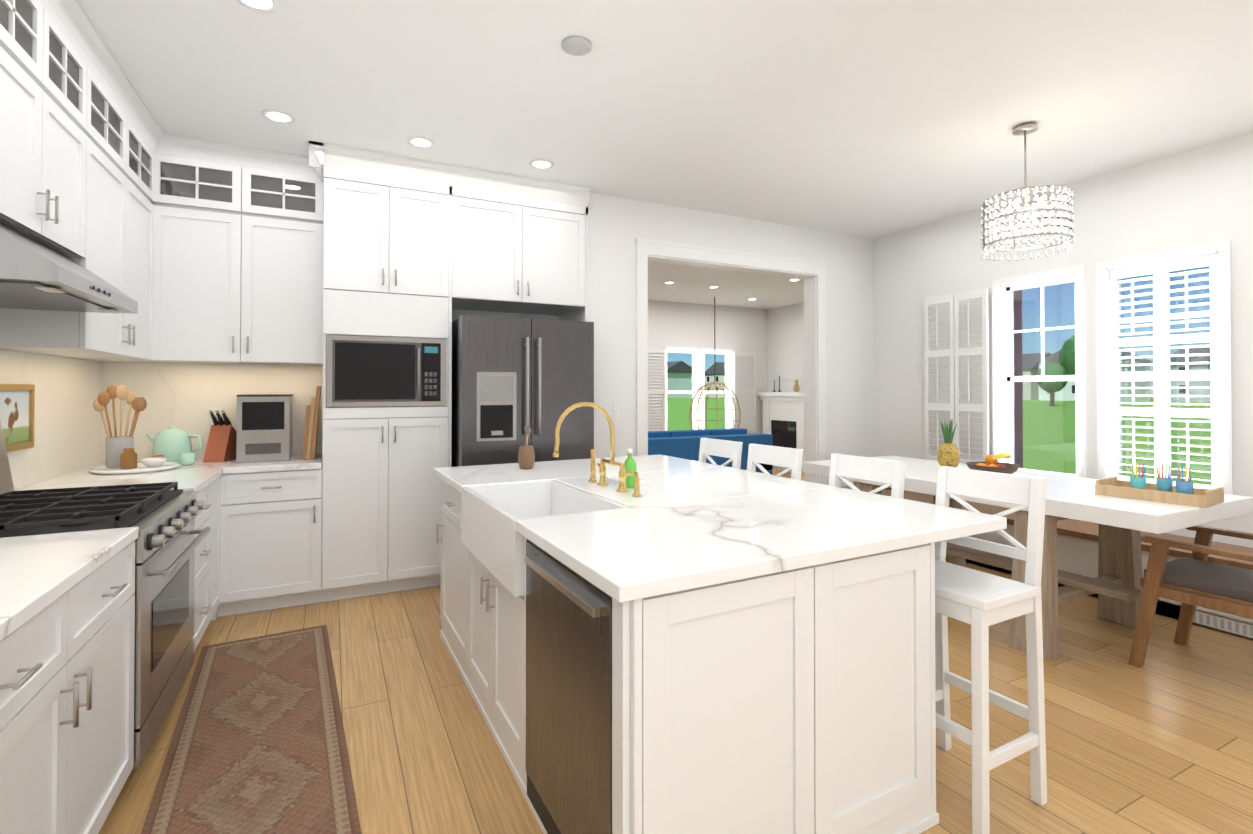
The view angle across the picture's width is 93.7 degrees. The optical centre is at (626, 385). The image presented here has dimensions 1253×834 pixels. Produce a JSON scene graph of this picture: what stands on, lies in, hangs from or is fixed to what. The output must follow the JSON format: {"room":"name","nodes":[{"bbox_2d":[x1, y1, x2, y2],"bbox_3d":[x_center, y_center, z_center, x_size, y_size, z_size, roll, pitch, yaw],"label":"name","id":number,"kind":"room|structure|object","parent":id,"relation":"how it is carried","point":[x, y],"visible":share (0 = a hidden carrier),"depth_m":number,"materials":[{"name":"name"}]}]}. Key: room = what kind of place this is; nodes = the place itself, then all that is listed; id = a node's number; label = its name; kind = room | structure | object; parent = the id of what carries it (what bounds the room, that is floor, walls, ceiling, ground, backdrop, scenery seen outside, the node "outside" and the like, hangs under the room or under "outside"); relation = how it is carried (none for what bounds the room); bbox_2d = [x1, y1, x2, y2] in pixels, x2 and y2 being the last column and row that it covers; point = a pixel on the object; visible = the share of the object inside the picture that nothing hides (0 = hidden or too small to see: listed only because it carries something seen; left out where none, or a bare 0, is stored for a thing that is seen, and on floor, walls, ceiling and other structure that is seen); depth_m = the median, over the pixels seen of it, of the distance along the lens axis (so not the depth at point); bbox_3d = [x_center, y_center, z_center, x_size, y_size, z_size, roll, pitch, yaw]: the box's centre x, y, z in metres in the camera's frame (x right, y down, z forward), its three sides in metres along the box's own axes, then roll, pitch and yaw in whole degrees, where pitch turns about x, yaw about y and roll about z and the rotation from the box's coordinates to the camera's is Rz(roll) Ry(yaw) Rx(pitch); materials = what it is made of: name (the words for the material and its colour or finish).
{"room":"kitchen","nodes":[
{"label":"kitchen","id":0,"kind":"room"},
{"bbox_2d":[144,309,557,365],"bbox_3d":[-2.039,-0.060,4.593,3.180,3.000,0.120,0,-1,-27],"label":"wall","id":1,"kind":"structure","parent":0,"point":[456,314],"depth_m":4.99,"materials":[{"name":"white paint"}]},
{"bbox_2d":[0,384,34,451],"bbox_3d":[-2.858,0.148,2.737,0.020,0.310,0.380,0,-1,-27],"label":"framed picture","id":2,"kind":"object","parent":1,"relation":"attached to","point":[17,405],"visible":1,"depth_m":2.77},
{"bbox_2d":[0,0,91,259],"bbox_3d":[-2.413,-1.032,2.193,0.348,0.900,0.909,0,-1,-27],"label":"upper cabinet","id":3,"kind":"object","parent":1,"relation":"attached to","point":[46,75],"depth_m":2.28,"materials":[{"name":"white wood"}]},
{"bbox_2d":[0,60,163,363],"bbox_3d":[-2.854,-0.819,3.116,0.388,1.309,1.140,0,-1,-27],"label":"upper cabinet","id":4,"kind":"object","parent":1,"relation":"attached to","point":[126,162],"depth_m":3.08,"materials":[{"name":"white wood"}]},
{"bbox_2d":[0,223,137,313],"bbox_3d":[-2.320,-0.453,2.235,0.531,0.247,0.904,0,-1,-27],"label":"range hood","id":5,"kind":"object","parent":4,"relation":"attached to","point":[35,275],"visible":1,"depth_m":2.12,"materials":[{"name":"silver metal"}]},
{"bbox_2d":[84,360,103,363],"bbox_3d":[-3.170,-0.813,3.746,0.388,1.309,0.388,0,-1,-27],"label":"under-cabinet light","id":6,"kind":"object","parent":1,"relation":"attached to","point":[85,361],"depth_m":3.70,"materials":[{"name":"white plastic"}]},
{"bbox_2d":[0,349,322,489],"bbox_3d":[-1.911,-0.047,2.239,1.293,1.069,4.197,0,-1,-27],"label":"backsplash","id":7,"kind":"structure","parent":1,"relation":"attached to","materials":[{"name":"stone"}]},
{"bbox_2d":[160,148,323,367],"bbox_3d":[-2.618,-0.811,4.023,0.968,1.309,0.388,0,-1,-27],"label":"upper cabinet","id":8,"kind":"object","parent":1,"relation":"attached to","point":[228,268],"depth_m":3.88,"materials":[{"name":"white wood"}]},
{"bbox_2d":[320,340,326,403],"bbox_3d":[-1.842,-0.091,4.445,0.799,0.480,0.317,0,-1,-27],"label":"upper cabinet","id":9,"kind":"object","parent":1,"relation":"attached to","point":[322,368],"depth_m":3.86,"materials":[{"name":"white wood"}]},
{"bbox_2d":[320,160,451,343],"bbox_3d":[-1.770,-0.898,4.309,0.799,1.130,0.638,0,-1,-27],"label":"upper cabinet","id":10,"kind":"object","parent":1,"relation":"attached to","point":[386,233],"depth_m":4.02,"materials":[{"name":"white wood"}]},
{"bbox_2d":[326,335,445,406],"bbox_3d":[-1.685,-0.095,4.131,0.756,0.474,0.364,0,-1,-27],"label":"microwave","id":11,"kind":"object","parent":10,"relation":"in","point":[367,371],"visible":1,"depth_m":4.00,"materials":[{"name":"silver metal"}]},
{"bbox_2d":[452,180,587,315],"bbox_3d":[-0.932,-1.044,4.730,1.034,0.830,0.638,0,-1,-27],"label":"upper cabinet","id":12,"kind":"object","parent":1,"relation":"attached to","point":[514,251],"depth_m":4.45,"materials":[{"name":"white wood"}]},
{"bbox_2d":[588,193,599,457],"bbox_3d":[-1.349,-0.039,6.897,0.120,3.000,4.820,0,-1,-27],"label":"wall","id":13,"kind":"structure","parent":0,"point":[594,259],"depth_m":4.76,"materials":[{"name":"white paint"}]},
{"bbox_2d":[77,0,1252,308],"bbox_3d":[1.396,-1.614,4.249,9.240,0.100,12.040,0,-1,-27],"label":"ceiling","id":14,"kind":"structure","parent":0,"point":[869,118],"depth_m":3.14,"materials":[{"name":"white paint"}]},
{"bbox_2d":[236,0,279,12],"bbox_3d":[-1.518,-1.577,2.422,0.155,0.005,0.120,0,-1,-27],"label":"recessed light","id":15,"kind":"object","parent":14,"relation":"in","point":[268,6],"depth_m":2.43,"materials":[{"name":"white plastic"}]},
{"bbox_2d":[262,110,294,123],"bbox_3d":[-2.026,-1.568,3.420,0.164,0.005,0.176,0,-1,-27],"label":"recessed light","id":16,"kind":"object","parent":14,"relation":"in","point":[276,116],"depth_m":3.42,"materials":[{"name":"white plastic"}]},
{"bbox_2d":[407,137,434,147],"bbox_3d":[-1.320,-1.564,3.774,0.167,0.005,0.174,0,-1,-27],"label":"recessed light","id":17,"kind":"object","parent":14,"relation":"in","point":[420,142],"depth_m":3.78,"materials":[{"name":"white plastic"}]},
{"bbox_2d":[529,159,553,168],"bbox_3d":[-0.598,-1.561,4.138,0.163,0.005,0.172,0,-1,-27],"label":"recessed light","id":18,"kind":"object","parent":14,"relation":"in","point":[539,164],"depth_m":4.14,"materials":[{"name":"white plastic"}]},
{"bbox_2d":[561,36,591,55],"bbox_3d":[-0.230,-1.567,2.717,0.140,0.019,0.140,0,-1,-27],"label":"smoke detector","id":19,"kind":"object","parent":14,"relation":"attached to","point":[576,45],"visible":0.96,"depth_m":2.70,"materials":[{"name":"grey plastic"}]},
{"bbox_2d":[689,297,740,429],"bbox_3d":[1.513,-0.206,10.028,0.840,2.606,0.775,0,-1,-27],"label":"pendant light","id":20,"kind":"object","parent":14,"relation":"hanging from","point":[705,385],"visible":0.69,"depth_m":10.12,"materials":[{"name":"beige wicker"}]},
{"bbox_2d":[981,124,1073,261],"bbox_3d":[2.407,-1.182,3.544,0.466,0.772,0.460,0,-1,-27],"label":"pendant chandelier","id":21,"kind":"object","parent":14,"relation":"hanging from","point":[1032,216],"visible":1,"depth_m":3.44,"materials":[{"name":"clear glass"}]},
{"bbox_2d":[98,468,1252,833],"bbox_3d":[1.396,1.466,4.221,9.240,0.060,12.040,0,-1,-27],"label":"floor","id":22,"kind":"structure","parent":0,"point":[1160,740],"depth_m":2.41,"materials":[{"name":"brown wood"}]},
{"bbox_2d":[0,536,138,833],"bbox_3d":[-1.748,0.965,1.295,0.748,0.890,1.261,0,-1,-27],"label":"base cabinet","id":23,"kind":"object","parent":22,"relation":"on","point":[67,669],"depth_m":1.53,"materials":[{"name":"white wood"}]},
{"bbox_2d":[0,527,138,635],"bbox_3d":[-1.613,0.498,1.040,0.758,0.040,1.837,0,-1,-27],"label":"countertop","id":24,"kind":"structure","parent":23,"relation":"on","point":[34,569],"depth_m":1.60,"materials":[{"name":"white stone"}]},
{"bbox_2d":[0,421,210,768],"bbox_3d":[-2.183,0.784,2.292,0.808,1.270,0.898,0,-1,-27],"label":"range","id":25,"kind":"object","parent":22,"relation":"on","point":[167,542],"visible":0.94,"depth_m":2.28,"materials":[{"name":"silver metal"}]},
{"bbox_2d":[29,480,211,650],"bbox_3d":[-2.561,0.980,2.917,0.748,0.890,0.550,0,-1,-27],"label":"base cabinet","id":26,"kind":"object","parent":22,"relation":"on","point":[203,551],"depth_m":3.11,"materials":[{"name":"white wood"}]},
{"bbox_2d":[212,472,231,620],"bbox_3d":[-2.721,0.983,3.280,0.788,0.890,0.360,0,-1,-27],"label":"base cabinet","id":27,"kind":"object","parent":22,"relation":"on","point":[222,486],"depth_m":3.58,"materials":[{"name":"white wood"}]},
{"bbox_2d":[141,625,361,833],"bbox_3d":[-1.294,1.411,2.044,0.600,0.008,3.000,0,-1,-30],"label":"rug","id":28,"kind":"object","parent":22,"relation":"on","point":[258,744],"visible":1,"depth_m":2.28,"materials":[{"name":"fabric"}]},
{"bbox_2d":[228,468,323,614],"bbox_3d":[-2.373,0.989,3.967,0.570,0.890,0.678,0,-1,-27],"label":"base cabinet","id":29,"kind":"object","parent":22,"relation":"on","point":[276,518],"depth_m":3.72,"materials":[{"name":"white wood"}]},
{"bbox_2d":[14,459,235,498],"bbox_3d":[-2.764,0.519,3.335,0.758,0.040,1.464,0,-1,-27],"label":"countertop","id":30,"kind":"structure","parent":29,"relation":"on","point":[193,477],"depth_m":3.14,"materials":[{"name":"white stone"}]},
{"bbox_2d":[88,462,179,474],"bbox_3d":[-2.901,0.486,3.473,0.420,0.024,0.420,0,-1,-27],"label":"tray","id":31,"kind":"object","parent":30,"relation":"on","point":[140,468],"visible":0.69,"depth_m":3.39,"materials":[{"name":"white ceramic"}]},
{"bbox_2d":[93,385,146,467],"bbox_3d":[-2.957,0.234,3.425,0.240,0.478,0.202,0,-1,-27],"label":"utensil crock","id":32,"kind":"object","parent":31,"relation":"on","point":[116,445],"visible":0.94,"depth_m":3.38,"materials":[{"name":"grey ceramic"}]},
{"bbox_2d":[120,448,166,468],"bbox_3d":[-2.827,0.416,3.464,0.200,0.115,0.263,0,-1,-27],"label":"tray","id":33,"kind":"object","parent":31,"relation":"on","point":[128,458],"visible":1,"depth_m":3.35,"materials":[{"name":"brown"}]},
{"bbox_2d":[146,426,202,462],"bbox_3d":[-2.941,0.383,3.823,0.317,0.238,0.210,0,-1,-27],"label":"kettle","id":34,"kind":"object","parent":30,"relation":"on","point":[171,443],"visible":0.77,"depth_m":3.75,"materials":[{"name":"green ceramic"}]},
{"bbox_2d":[179,452,194,465],"bbox_3d":[-2.772,0.463,3.706,0.084,0.075,0.082,0,-1,-27],"label":"cup","id":35,"kind":"object","parent":30,"relation":"on","point":[185,459],"visible":1,"depth_m":3.68,"materials":[{"name":"green ceramic"}]},
{"bbox_2d":[203,410,235,462],"bbox_3d":[-2.728,0.334,3.958,0.120,0.338,0.230,0,-1,-12],"label":"knife block","id":36,"kind":"object","parent":30,"relation":"on","point":[221,445],"visible":1,"depth_m":3.92,"materials":[{"name":"brown wood"}]},
{"bbox_2d":[320,404,451,601],"bbox_3d":[-1.770,0.792,4.293,0.799,1.290,0.638,0,-1,-27],"label":"base cabinet","id":37,"kind":"object","parent":22,"relation":"on","point":[382,491],"depth_m":4.00,"materials":[{"name":"white wood"}]},
{"bbox_2d":[224,452,319,471],"bbox_3d":[-2.368,0.525,3.991,0.536,0.040,0.647,0,-1,-27],"label":"countertop","id":38,"kind":"structure","parent":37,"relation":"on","point":[295,461],"depth_m":3.77,"materials":[{"name":"white stone"}]},
{"bbox_2d":[236,394,292,462],"bbox_3d":[-2.487,0.283,4.055,0.300,0.442,0.374,0,-1,-27],"label":"ice maker","id":39,"kind":"object","parent":38,"relation":"on","point":[264,432],"visible":1,"depth_m":3.89,"materials":[{"name":"silver metal"}]},
{"bbox_2d":[302,386,320,459],"bbox_3d":[-2.214,0.254,4.133,0.111,0.500,0.340,0,-1,-27],"label":"cutting boards","id":40,"kind":"object","parent":38,"relation":"on","point":[311,430],"visible":0.95,"depth_m":4.00,"materials":[{"name":"brown wood"}]},
{"bbox_2d":[451,314,593,466],"bbox_3d":[-0.855,0.479,4.557,0.980,1.920,0.897,0,-1,-27],"label":"refrigerator","id":41,"kind":"object","parent":22,"relation":"on","point":[513,378],"visible":0.52,"depth_m":4.18,"materials":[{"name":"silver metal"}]},
{"bbox_2d":[434,474,938,833],"bbox_3d":[-0.042,0.964,2.623,1.186,0.916,2.266,0,-1,-28],"label":"kitchen island","id":42,"kind":"object","parent":22,"relation":"on","point":[682,646],"depth_m":1.66,"materials":[{"name":"white wood"}]},
{"bbox_2d":[462,486,517,525],"bbox_3d":[-0.566,0.586,2.383,0.024,0.236,0.821,0,-1,-28],"label":"sink","id":43,"kind":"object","parent":42,"relation":"in","point":[502,513],"depth_m":2.39,"materials":[{"name":"white ceramic"}]},
{"bbox_2d":[470,478,549,489],"bbox_3d":[-0.561,0.590,2.838,0.414,0.236,0.025,0,-1,-28],"label":"sink","id":44,"kind":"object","parent":42,"relation":"in","point":[545,481],"depth_m":2.83,"materials":[{"name":"white ceramic"}]},
{"bbox_2d":[434,454,717,489],"bbox_3d":[-0.266,0.493,3.425,1.530,0.040,0.727,0,-1,-28],"label":"island countertop","id":45,"kind":"structure","parent":42,"relation":"on","point":[459,476],"depth_m":3.31,"materials":[{"name":"white stone"}]},
{"bbox_2d":[518,427,534,468],"bbox_3d":[-0.570,0.355,3.347,0.096,0.235,0.094,0,-1,-28],"label":"brush holder","id":46,"kind":"object","parent":45,"relation":"on","point":[526,456],"visible":1,"depth_m":3.31,"materials":[{"name":"brown ceramic"}]},
{"bbox_2d":[550,478,621,509],"bbox_3d":[-0.180,0.588,2.590,0.024,0.236,0.821,0,-1,-28],"label":"sink","id":47,"kind":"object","parent":42,"relation":"in","point":[598,498],"depth_m":2.58,"materials":[{"name":"white ceramic"}]},
{"bbox_2d":[558,466,829,505],"bbox_3d":[0.304,0.488,2.849,1.067,0.040,0.827,0,-1,-28],"label":"island countertop","id":48,"kind":"structure","parent":42,"relation":"on","point":[703,481],"depth_m":2.75,"materials":[{"name":"white stone"}]},
{"bbox_2d":[553,402,641,496],"bbox_3d":[-0.175,0.269,2.608,0.315,0.394,0.482,0,-1,-28],"label":"faucet","id":49,"kind":"object","parent":48,"relation":"on","point":[623,474],"visible":0.98,"depth_m":2.62,"materials":[{"name":"gold metal"}]},
{"bbox_2d":[606,474,646,484],"bbox_3d":[-0.016,0.458,2.860,0.140,0.020,0.220,0,-1,-28],"label":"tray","id":50,"kind":"object","parent":48,"relation":"on","point":[613,479],"visible":0.33,"depth_m":2.83,"materials":[{"name":"white ceramic"}]},
{"bbox_2d":[624,449,635,487],"bbox_3d":[0.016,0.379,2.696,0.060,0.175,0.060,0,-1,-28],"label":"soap bottle","id":51,"kind":"object","parent":48,"relation":"on","point":[630,464],"visible":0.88,"depth_m":2.67,"materials":[{"name":"green"}]},
{"bbox_2d":[514,486,1006,605],"bbox_3d":[0.477,0.481,2.036,1.530,0.040,0.771,0,-1,-28],"label":"island countertop","id":52,"kind":"structure","parent":42,"relation":"on","point":[639,553],"depth_m":1.83,"materials":[{"name":"white stone"}]},
{"bbox_2d":[648,428,772,474],"bbox_3d":[0.665,1.004,7.243,2.100,0.920,0.950,0,-1,-27],"label":"sofa","id":53,"kind":"object","parent":22,"relation":"on","point":[683,444],"visible":0.12,"depth_m":6.93,"materials":[{"name":"blue fabric"}]},
{"bbox_2d":[698,438,742,468],"bbox_3d":[0.424,0.880,3.499,0.378,1.100,0.400,0,-1,-28],"label":"stool","id":54,"kind":"object","parent":22,"relation":"on","point":[732,450],"visible":0.08,"depth_m":3.55,"materials":[{"name":"white wood"}]},
{"bbox_2d":[747,443,802,479],"bbox_3d":[0.650,0.876,3.076,0.386,1.100,0.406,0,-1,-28],"label":"stool","id":55,"kind":"object","parent":22,"relation":"on","point":[789,458],"visible":0.06,"depth_m":3.13,"materials":[{"name":"white wood"}]},
{"bbox_2d":[757,392,803,471],"bbox_3d":[2.851,0.806,10.802,0.500,1.380,1.310,0,-1,-27],"label":"fireplace","id":56,"kind":"object","parent":22,"relation":"on","point":[783,418],"visible":0.48,"depth_m":10.77,"materials":[{"name":"white"}]},
{"bbox_2d":[773,376,799,391],"bbox_3d":[2.945,-0.034,10.868,0.120,0.300,0.690,0,-1,-27],"label":"mantel decor","id":57,"kind":"object","parent":56,"relation":"on","point":[796,388],"visible":1,"depth_m":10.59,"materials":[{"name":"gold metal"}]},
{"bbox_2d":[829,453,905,498],"bbox_3d":[0.928,0.871,2.556,0.379,1.100,0.401,0,-1,-28],"label":"stool","id":58,"kind":"object","parent":22,"relation":"on","point":[887,471],"visible":0.17,"depth_m":2.61,"materials":[{"name":"white wood"}]},
{"bbox_2d":[935,466,1046,833],"bbox_3d":[1.183,0.867,2.080,0.379,1.100,0.401,0,-1,-28],"label":"stool","id":59,"kind":"object","parent":22,"relation":"on","point":[980,602],"visible":0.69,"depth_m":1.98,"materials":[{"name":"white wood"}]},
{"bbox_2d":[803,456,1252,660],"bbox_3d":[2.342,1.013,3.855,1.030,0.840,2.230,0,-1,-27],"label":"dining table","id":60,"kind":"object","parent":22,"relation":"on","point":[1116,586],"visible":0.6,"depth_m":3.20,"materials":[{"name":"white wood"}]},
{"bbox_2d":[937,419,959,467],"bbox_3d":[2.245,0.413,4.097,0.144,0.362,0.144,0,-1,-27],"label":"pineapple","id":61,"kind":"object","parent":60,"relation":"on","point":[948,453],"visible":0.96,"depth_m":4.06,"materials":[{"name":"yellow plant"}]},
{"bbox_2d":[966,453,1019,473],"bbox_3d":[2.358,0.506,3.783,0.300,0.170,0.300,0,-1,-27],"label":"fruit bowl","id":62,"kind":"object","parent":60,"relation":"on","point":[991,463],"visible":0.65,"depth_m":3.71,"materials":[{"name":"brown wood"}]},
{"bbox_2d":[1095,462,1223,507],"bbox_3d":[2.765,0.494,3.059,0.280,0.180,0.440,0,-1,-33],"label":"tray","id":63,"kind":"object","parent":60,"relation":"on","point":[1163,489],"visible":1,"depth_m":3.02,"materials":[{"name":"brown wood"}]},
{"bbox_2d":[841,486,1252,639],"bbox_3d":[3.312,1.221,4.160,0.490,0.430,4.190,0,-1,-27],"label":"bench","id":64,"kind":"object","parent":22,"relation":"on","point":[1077,546],"visible":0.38,"depth_m":3.99,"materials":[{"name":"white wood"}]},
{"bbox_2d":[1128,525,1252,667],"bbox_3d":[2.974,1.024,2.863,0.617,0.800,0.668,0,-1,-27],"label":"dining chair","id":65,"kind":"object","parent":22,"relation":"on","point":[1194,581],"visible":0.98,"depth_m":2.91,"materials":[{"name":"brown wood"}]},
{"bbox_2d":[648,300,767,433],"bbox_3d":[0.199,-0.008,10.302,5.700,3.000,0.120,0,-1,-27],"label":"wall","id":66,"kind":"structure","parent":0,"point":[691,325],"depth_m":10.99,"materials":[{"name":"white paint"}]},
{"bbox_2d":[648,349,664,430],"bbox_3d":[0.514,0.077,10.338,0.323,1.429,0.063,0,-1,-27],"label":"window shutters","id":67,"kind":"object","parent":66,"relation":"attached to","point":[656,357],"depth_m":10.32,"materials":[{"name":"white wood"}]},
{"bbox_2d":[664,347,731,430],"bbox_3d":[1.321,0.121,10.818,1.530,1.630,0.140,0,-1,-27],"label":"window","id":68,"kind":"structure","parent":66,"relation":"in","point":[697,350],"depth_m":10.82,"materials":[{"name":"white wood"}]},
{"bbox_2d":[734,352,755,431],"bbox_3d":[2.243,0.125,11.205,0.500,1.508,0.063,0,-1,-27],"label":"window shutters","id":69,"kind":"object","parent":66,"relation":"attached to","point":[745,378],"depth_m":11.20,"materials":[{"name":"white wood"}]},
{"bbox_2d":[600,194,873,486],"bbox_3d":[1.213,-0.051,5.569,3.270,3.000,0.150,0,-1,-27],"label":"wall","id":70,"kind":"structure","parent":0,"point":[625,223],"depth_m":5.47,"materials":[{"name":"white paint"}]},
{"bbox_2d":[613,404,626,418],"bbox_3d":[-0.052,0.212,4.843,0.120,0.120,0.008,0,-1,-27],"label":"switch plate","id":71,"kind":"object","parent":70,"relation":"attached to","point":[619,411],"visible":1,"depth_m":4.84,"materials":[{"name":"white plastic"}]},
{"bbox_2d":[635,238,826,484],"bbox_3d":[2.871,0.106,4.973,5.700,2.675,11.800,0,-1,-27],"label":"door frame","id":72,"kind":"structure","parent":70,"relation":"attached to","point":[812,274],"depth_m":5.58,"materials":[{"name":"white wood"}]},
{"bbox_2d":[1013,290,1022,467],"bbox_3d":[3.840,0.035,6.822,2.549,3.350,0.023,0,-1,-27],"label":"siding","id":73,"kind":"object","parent":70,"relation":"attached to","point":[1018,367],"depth_m":7.35,"materials":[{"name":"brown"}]},
{"bbox_2d":[768,303,803,391],"bbox_3d":[3.847,-0.015,9.519,0.120,3.000,4.790,0,-1,-27],"label":"wall","id":74,"kind":"structure","parent":0,"point":[786,323],"depth_m":11.06,"materials":[{"name":"white paint"}]},
{"bbox_2d":[873,133,1252,547],"bbox_3d":[4.239,-0.074,3.048,0.120,3.000,7.370,0,-1,-27],"label":"wall","id":75,"kind":"structure","parent":0,"point":[1198,196],"depth_m":4.40,"materials":[{"name":"white paint"}]},
{"bbox_2d":[924,288,988,463],"label":"window shutters","id":76,"kind":"object","parent":75,"relation":"attached to","point":[957,357],"depth_m":5.28,"materials":[{"name":"white wood"}]},
{"bbox_2d":[992,240,1232,494],"bbox_3d":[4.015,-0.051,3.445,0.165,1.750,3.690,0,-1,-27],"label":"window","id":77,"kind":"structure","parent":75,"relation":"in","point":[1004,378],"depth_m":4.36,"materials":[{"name":"white wood"}]},
{"bbox_2d":[1110,254,1218,489],"label":"window shutters","id":78,"kind":"object","parent":75,"relation":"attached to","point":[1162,411],"depth_m":4.04,"materials":[{"name":"white wood"}]},
{"label":"outside","id":79,"kind":"structure","parent":0,"visible":0},
{"bbox_2d":[667,397,1211,484],"bbox_3d":[67.025,2.923,134.117,360.000,0.100,420.000,0,-1,-27],"label":"lawn","id":80,"kind":"structure","parent":79,"point":[678,413],"depth_m":23.34,"materials":[{"name":"green plant"}]},
{"bbox_2d":[667,347,1210,401],"bbox_3d":[36.325,-2.349,96.114,111.800,9.750,132.300,0,-1,-27],"label":"houses","id":81,"kind":"structure","parent":80,"relation":"on","point":[679,375],"depth_m":103.03,"materials":[{"name":"beige"}]},
{"bbox_2d":[1037,335,1210,405],"bbox_3d":[30.901,-2.773,88.364,79.265,10.456,98.840,0,-1,-27],"label":"trees","id":82,"kind":"object","parent":80,"relation":"on","point":[1054,386],"depth_m":63.88,"materials":[{"name":"green plant"}]}
]}

